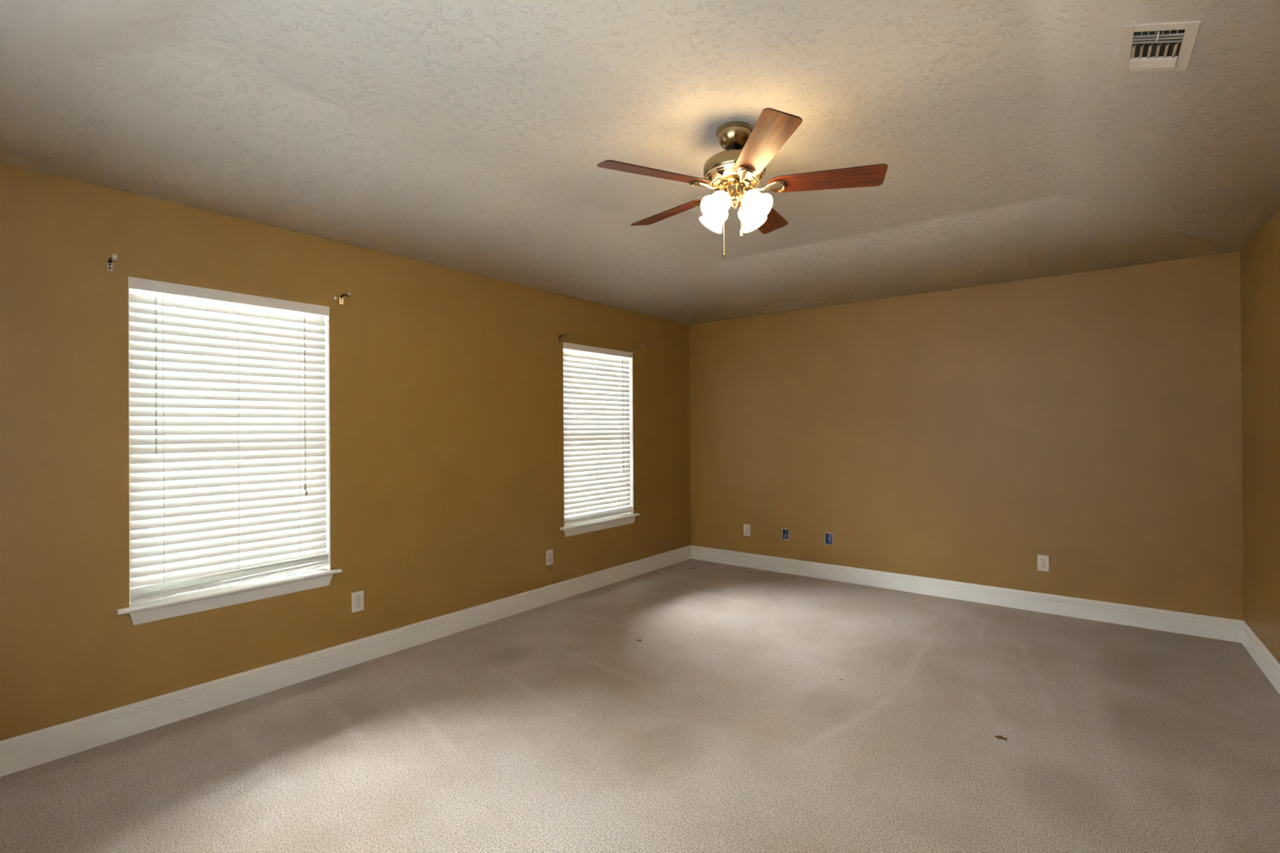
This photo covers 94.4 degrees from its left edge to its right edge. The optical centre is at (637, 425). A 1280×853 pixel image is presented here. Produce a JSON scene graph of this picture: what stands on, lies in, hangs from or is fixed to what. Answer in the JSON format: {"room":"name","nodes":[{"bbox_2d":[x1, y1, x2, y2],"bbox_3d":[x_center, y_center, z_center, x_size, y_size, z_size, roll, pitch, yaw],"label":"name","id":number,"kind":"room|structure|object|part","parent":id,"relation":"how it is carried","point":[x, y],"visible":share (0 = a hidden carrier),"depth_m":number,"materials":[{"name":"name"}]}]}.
{"room":"empty bedroom","nodes":[
{"label":"empty bedroom","id":0,"kind":"room"},
{"bbox_2d":[0,162,690,741],"bbox_3d":[-1.307,0.136,3.999,0.141,2.500,5.720,-1,0,39],"label":"wall","id":1,"kind":"structure","parent":0,"point":[446,460],"depth_m":3.31,"materials":[{"name":"paint"}]},
{"bbox_2d":[106,253,117,271],"bbox_3d":[-2.295,-0.712,2.586,0.104,0.055,0.020,-1,0,39],"label":"curtain bracket","id":2,"kind":"object","parent":1,"relation":"attached to","point":[109,264],"visible":1,"depth_m":2.61,"materials":[{"name":"silver metal"}]},
{"bbox_3d":[-2.334,-0.705,2.618,0.003,0.040,0.020,-1,0,39],"label":"mounting plate","id":3,"kind":"part","parent":2,"relation":"part of","materials":[{"name":"metal"}]},
{"bbox_2d":[115,276,342,625],"bbox_3d":[-2.052,0.112,3.036,0.175,1.570,0.967,-1,0,39],"label":"window","id":4,"kind":"structure","parent":1,"relation":"in","point":[217,597],"depth_m":3.02,"materials":[{"name":"white plastic"}]},
{"bbox_3d":[-2.113,-0.282,3.084,0.018,0.737,0.833,-1,0,39],"label":"sash","id":5,"kind":"part","parent":4,"relation":"part of","materials":[{"name":"white plastic"}]},
{"bbox_2d":[128,277,328,604],"bbox_3d":[-2.041,0.067,3.026,0.059,1.476,0.871,-1,0,39],"label":"window blind","id":6,"kind":"object","parent":4,"relation":"attached to","point":[228,485],"visible":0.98,"depth_m":2.97,"materials":[{"name":"white plastic"}]},
{"bbox_3d":[-2.236,0.082,2.788,0.030,1.409,0.008,-1,0,39],"label":"ladder cord","id":7,"kind":"part","parent":6,"relation":"part of","materials":[{"name":"white fabric"}]},
{"bbox_3d":[-2.047,-0.646,3.030,0.052,0.046,0.869,-1,0,39],"label":"head rail","id":8,"kind":"part","parent":6,"relation":"part of","materials":[{"name":"white plastic"}]},
{"bbox_3d":[-2.040,0.782,3.026,0.050,0.046,0.859,-1,0,39],"label":"rail","id":9,"kind":"part","parent":6,"relation":"part of","materials":[{"name":"white plastic"}]},
{"bbox_3d":[-2.045,0.076,3.026,0.030,1.398,0.008,-1,0,39],"label":"ladder cord","id":10,"kind":"part","parent":6,"relation":"part of","materials":[{"name":"white fabric"}]},
{"bbox_3d":[-1.864,0.071,3.251,0.030,1.388,0.008,-1,0,39],"label":"ladder cord","id":11,"kind":"part","parent":6,"relation":"part of","materials":[{"name":"white fabric"}]},
{"bbox_3d":[-1.833,-0.136,3.263,0.004,0.975,0.006,-1,0,39],"label":"lift cord","id":12,"kind":"part","parent":6,"relation":"part of","materials":[{"name":"white fabric"}]},
{"bbox_3d":[-2.028,0.825,3.017,0.125,0.020,0.967,-1,0,39],"label":"sill","id":13,"kind":"part","parent":4,"relation":"part of","materials":[{"name":"white paint"}]},
{"bbox_2d":[0,545,690,777],"bbox_3d":[-1.144,1.317,4.063,0.015,0.137,5.421,-1,0,39],"label":"baseboard","id":14,"kind":"structure","parent":1,"relation":"attached to","point":[23,752],"depth_m":3.09,"materials":[{"name":"white paint"}]},
{"bbox_2d":[339,291,351,304],"bbox_3d":[-1.665,-0.727,3.370,0.104,0.055,0.020,-1,0,39],"label":"curtain bracket","id":15,"kind":"object","parent":1,"relation":"attached to","point":[348,295],"visible":1,"depth_m":3.39,"materials":[{"name":"brown metal"}]},
{"bbox_2d":[351,590,364,613],"bbox_3d":[-1.635,1.027,3.461,0.009,0.116,0.071,-1,0,39],"label":"wall outlet","id":16,"kind":"object","parent":1,"relation":"attached to","point":[357,597],"visible":1,"depth_m":3.46,"materials":[{"name":"white plastic"}]},
{"bbox_2d":[355,595,361,601],"bbox_3d":[-1.634,1.008,3.459,0.003,0.030,0.036,-1,0,39],"label":"receptacle","id":17,"kind":"object","parent":16,"relation":"attached to","point":[357,598],"depth_m":3.46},
{"bbox_2d":[355,602,361,608],"bbox_3d":[-1.633,1.047,3.459,0.003,0.030,0.036,-1,0,39],"label":"receptacle","id":18,"kind":"object","parent":16,"relation":"attached to","point":[357,605],"depth_m":3.46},
{"bbox_2d":[546,549,553,565],"bbox_3d":[-0.689,1.031,4.638,0.009,0.116,0.071,-1,0,39],"label":"wall outlet","id":19,"kind":"object","parent":1,"relation":"attached to","point":[549,553],"visible":1,"depth_m":4.63,"materials":[{"name":"white plastic"}]},
{"bbox_2d":[559,333,569,342],"bbox_3d":[-0.587,-0.701,4.712,0.104,0.055,0.020,-1,0,39],"label":"curtain bracket","id":20,"kind":"object","parent":1,"relation":"attached to","point":[568,335],"visible":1,"depth_m":4.72,"materials":[{"name":"brown metal"}]},
{"bbox_2d":[560,342,639,537],"bbox_3d":[-0.359,0.109,5.143,0.175,1.570,0.976,-1,0,39],"label":"window","id":21,"kind":"structure","parent":1,"relation":"in","point":[585,526],"depth_m":5.27,"materials":[{"name":"white plastic"}]},
{"bbox_3d":[-0.420,-0.285,5.191,0.018,0.737,0.842,-1,0,39],"label":"sash","id":22,"kind":"part","parent":21,"relation":"part of","materials":[{"name":"white plastic"}]},
{"bbox_2d":[563,342,632,524],"bbox_3d":[-0.348,0.065,5.134,0.060,1.477,0.880,-1,0,39],"label":"window blind","id":23,"kind":"object","parent":21,"relation":"attached to","point":[596,395],"visible":0.94,"depth_m":5.11,"materials":[{"name":"white plastic"}]},
{"bbox_3d":[-0.560,0.081,4.874,0.030,1.412,0.008,-1,0,39],"label":"ladder cord","id":24,"kind":"part","parent":23,"relation":"part of","materials":[{"name":"white fabric"}]},
{"bbox_3d":[-0.366,0.079,5.115,0.030,1.410,0.008,-1,0,39],"label":"ladder cord","id":25,"kind":"part","parent":23,"relation":"part of","materials":[{"name":"white fabric"}]},
{"bbox_3d":[-0.354,-0.649,5.138,0.052,0.046,0.878,-1,0,39],"label":"head rail","id":26,"kind":"part","parent":23,"relation":"part of","materials":[{"name":"white plastic"}]},
{"bbox_3d":[-0.346,0.791,5.134,0.050,0.022,0.868,-1,0,39],"label":"rail","id":27,"kind":"part","parent":23,"relation":"part of","materials":[{"name":"white plastic"}]},
{"bbox_3d":[-0.186,0.078,5.339,0.030,1.408,0.008,-1,0,39],"label":"ladder cord","id":28,"kind":"part","parent":23,"relation":"part of","materials":[{"name":"white fabric"}]},
{"bbox_3d":[-0.138,-0.124,5.372,0.004,1.005,0.006,-1,0,39],"label":"lift cord","id":29,"kind":"part","parent":23,"relation":"part of","materials":[{"name":"white fabric"}]},
{"bbox_3d":[-0.335,0.822,5.125,0.125,0.020,0.976,-1,0,39],"label":"sill","id":30,"kind":"part","parent":21,"relation":"part of","materials":[{"name":"white paint"}]},
{"bbox_2d":[0,0,1279,324],"bbox_3d":[0.481,-1.256,2.802,4.301,0.370,5.455,-1,0,38],"label":"ceiling","id":31,"kind":"structure","parent":0,"point":[472,136],"depth_m":2.57,"materials":[{"name":"white paint"}]},
{"bbox_2d":[596,107,888,257],"bbox_3d":[0.450,-1.087,2.800,1.281,0.588,1.273,-1,0,38],"label":"ceiling fan","id":32,"kind":"object","parent":31,"relation":"hanging from","point":[735,171],"visible":1,"depth_m":2.67,"materials":[{"name":"brown wood"}]},
{"bbox_3d":[0.080,-1.108,2.600,0.512,0.006,0.149,0,13,-24],"label":"blade","id":33,"kind":"part","parent":32,"relation":"part of","materials":[{"name":"brown wood"}]},
{"bbox_3d":[0.178,-1.107,3.067,0.149,0.006,0.512,-18,12,-41],"label":"blade","id":34,"kind":"part","parent":32,"relation":"part of","materials":[{"name":"brown wood"}]},
{"bbox_3d":[0.377,-1.010,2.850,0.131,0.131,0.106,0,-42,-41],"label":"lamp shade","id":35,"kind":"part","parent":32,"relation":"part of","materials":[{"name":"white glass"}]},
{"bbox_3d":[0.367,-1.011,2.692,0.131,0.131,0.106,-1,42,49],"label":"lamp shade","id":36,"kind":"part","parent":32,"relation":"part of","materials":[{"name":"white glass"}]},
{"bbox_3d":[0.369,-1.013,2.694,0.053,0.053,0.075,-1,42,49],"label":"light bulb","id":37,"kind":"part","parent":32,"relation":"part of","materials":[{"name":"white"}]},
{"bbox_3d":[0.535,-1.012,2.839,0.131,0.131,0.106,-1,-42,49],"label":"lamp shade","id":38,"kind":"part","parent":32,"relation":"part of","materials":[{"name":"white glass"}]},
{"bbox_3d":[0.523,-1.014,2.684,0.053,0.053,0.075,0,42,-41],"label":"light bulb","id":39,"kind":"part","parent":32,"relation":"part of","materials":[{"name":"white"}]},
{"bbox_3d":[0.524,-1.012,2.682,0.131,0.131,0.106,0,42,-41],"label":"lamp shade","id":40,"kind":"part","parent":32,"relation":"part of","materials":[{"name":"white glass"}]},
{"bbox_3d":[0.652,-1.110,3.118,0.149,0.006,0.512,-16,-8,29],"label":"blade","id":41,"kind":"part","parent":32,"relation":"part of","materials":[{"name":"brown wood"}]},
{"bbox_3d":[0.494,-1.112,2.362,0.149,0.006,0.512,13,-2,-6],"label":"blade","id":42,"kind":"part","parent":32,"relation":"part of","materials":[{"name":"brown wood"}]},
{"bbox_3d":[0.848,-1.113,2.683,0.512,0.006,0.149,0,-14,12],"label":"blade","id":43,"kind":"part","parent":32,"relation":"part of","materials":[{"name":"brown wood"}]},
{"bbox_2d":[1117,20,1201,71],"bbox_3d":[1.755,-1.280,2.009,0.190,0.069,0.310,-1,0,37],"label":"ceiling vent","id":44,"kind":"object","parent":31,"relation":"in","point":[1167,46],"visible":1,"depth_m":1.99,"materials":[{"name":"metal"}]},
{"bbox_3d":[1.692,-1.272,1.929,0.056,0.017,0.042,22,13,35],"label":"damper lever","id":45,"kind":"part","parent":44,"relation":"part of","materials":[{"name":"white metal"}]},
{"bbox_2d":[0,559,1279,852],"bbox_3d":[0.452,1.409,2.726,4.876,0.080,5.860,-1,0,38],"label":"floor","id":46,"kind":"structure","parent":0,"point":[753,710],"depth_m":2.55,"materials":[{"name":"beige carpet"}]},
{"bbox_2d":[995,735,1007,741],"bbox_3d":[1.576,1.354,2.572,0.046,0.012,0.019,-1,0,38],"label":"leaf litter","id":47,"kind":"object","parent":46,"relation":"on","point":[997,736],"visible":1,"depth_m":2.57,"materials":[{"name":"brown plant"}]},
{"bbox_2d":[688,250,1244,620],"bbox_3d":[2.194,0.116,4.993,4.356,2.500,0.140,-1,0,38],"label":"wall","id":48,"kind":"structure","parent":0,"point":[1090,422],"depth_m":4.47,"materials":[{"name":"paint"}]},
{"bbox_2d":[743,524,750,536],"bbox_3d":[1.060,1.018,5.778,0.071,0.116,0.009,-1,0,38],"label":"wall outlet","id":49,"kind":"object","parent":48,"relation":"attached to","point":[746,526],"visible":1,"depth_m":5.77,"materials":[{"name":"white plastic"}]},
{"bbox_2d":[782,528,789,540],"bbox_3d":[1.397,1.016,5.560,0.069,0.109,0.063,-1,0,38],"label":"electrical box","id":50,"kind":"object","parent":48,"relation":"attached to","point":[785,534],"visible":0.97,"depth_m":5.56,"materials":[{"name":"blue plastic"}]},
{"bbox_2d":[824,532,832,545],"bbox_3d":[1.717,1.008,5.311,0.077,0.108,0.066,-1,0,38],"label":"electrical box","id":51,"kind":"object","parent":48,"relation":"attached to","point":[828,536],"visible":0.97,"depth_m":5.31,"materials":[{"name":"blue plastic"}]},
{"bbox_2d":[690,545,1244,643],"bbox_3d":[2.155,1.297,4.927,4.076,0.137,0.015,-1,0,38],"label":"baseboard","id":52,"kind":"structure","parent":48,"relation":"attached to","point":[1193,624],"depth_m":4.47,"materials":[{"name":"white paint"}]},
{"bbox_2d":[1037,555,1049,572],"bbox_3d":[2.952,1.001,4.314,0.071,0.116,0.009,-1,0,38],"label":"wall outlet","id":53,"kind":"object","parent":48,"relation":"attached to","point":[1042,560],"visible":1,"depth_m":4.31,"materials":[{"name":"white plastic"}]},
{"bbox_2d":[1040,558,1046,563],"bbox_3d":[2.950,0.981,4.312,0.036,0.030,0.003,-1,0,38],"label":"receptacle","id":54,"kind":"object","parent":53,"relation":"attached to","point":[1042,560],"depth_m":4.31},
{"bbox_2d":[1040,564,1046,568],"bbox_3d":[2.950,1.020,4.312,0.036,0.030,0.003,-1,0,38],"label":"receptacle","id":55,"kind":"object","parent":53,"relation":"attached to","point":[1042,566],"depth_m":4.31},
{"bbox_2d":[1240,208,1279,663],"bbox_3d":[2.108,0.102,1.357,0.141,2.500,5.720,-1,0,37],"label":"wall","id":56,"kind":"structure","parent":0,"point":[1260,258],"depth_m":3.28,"materials":[{"name":"paint"}]},
{"bbox_2d":[1240,621,1279,694],"bbox_3d":[2.143,1.284,1.518,0.015,0.137,5.421,-1,0,37],"label":"baseboard","id":57,"kind":"structure","parent":56,"relation":"attached to","point":[1263,657],"depth_m":3.27,"materials":[{"name":"white paint"}]}
]}

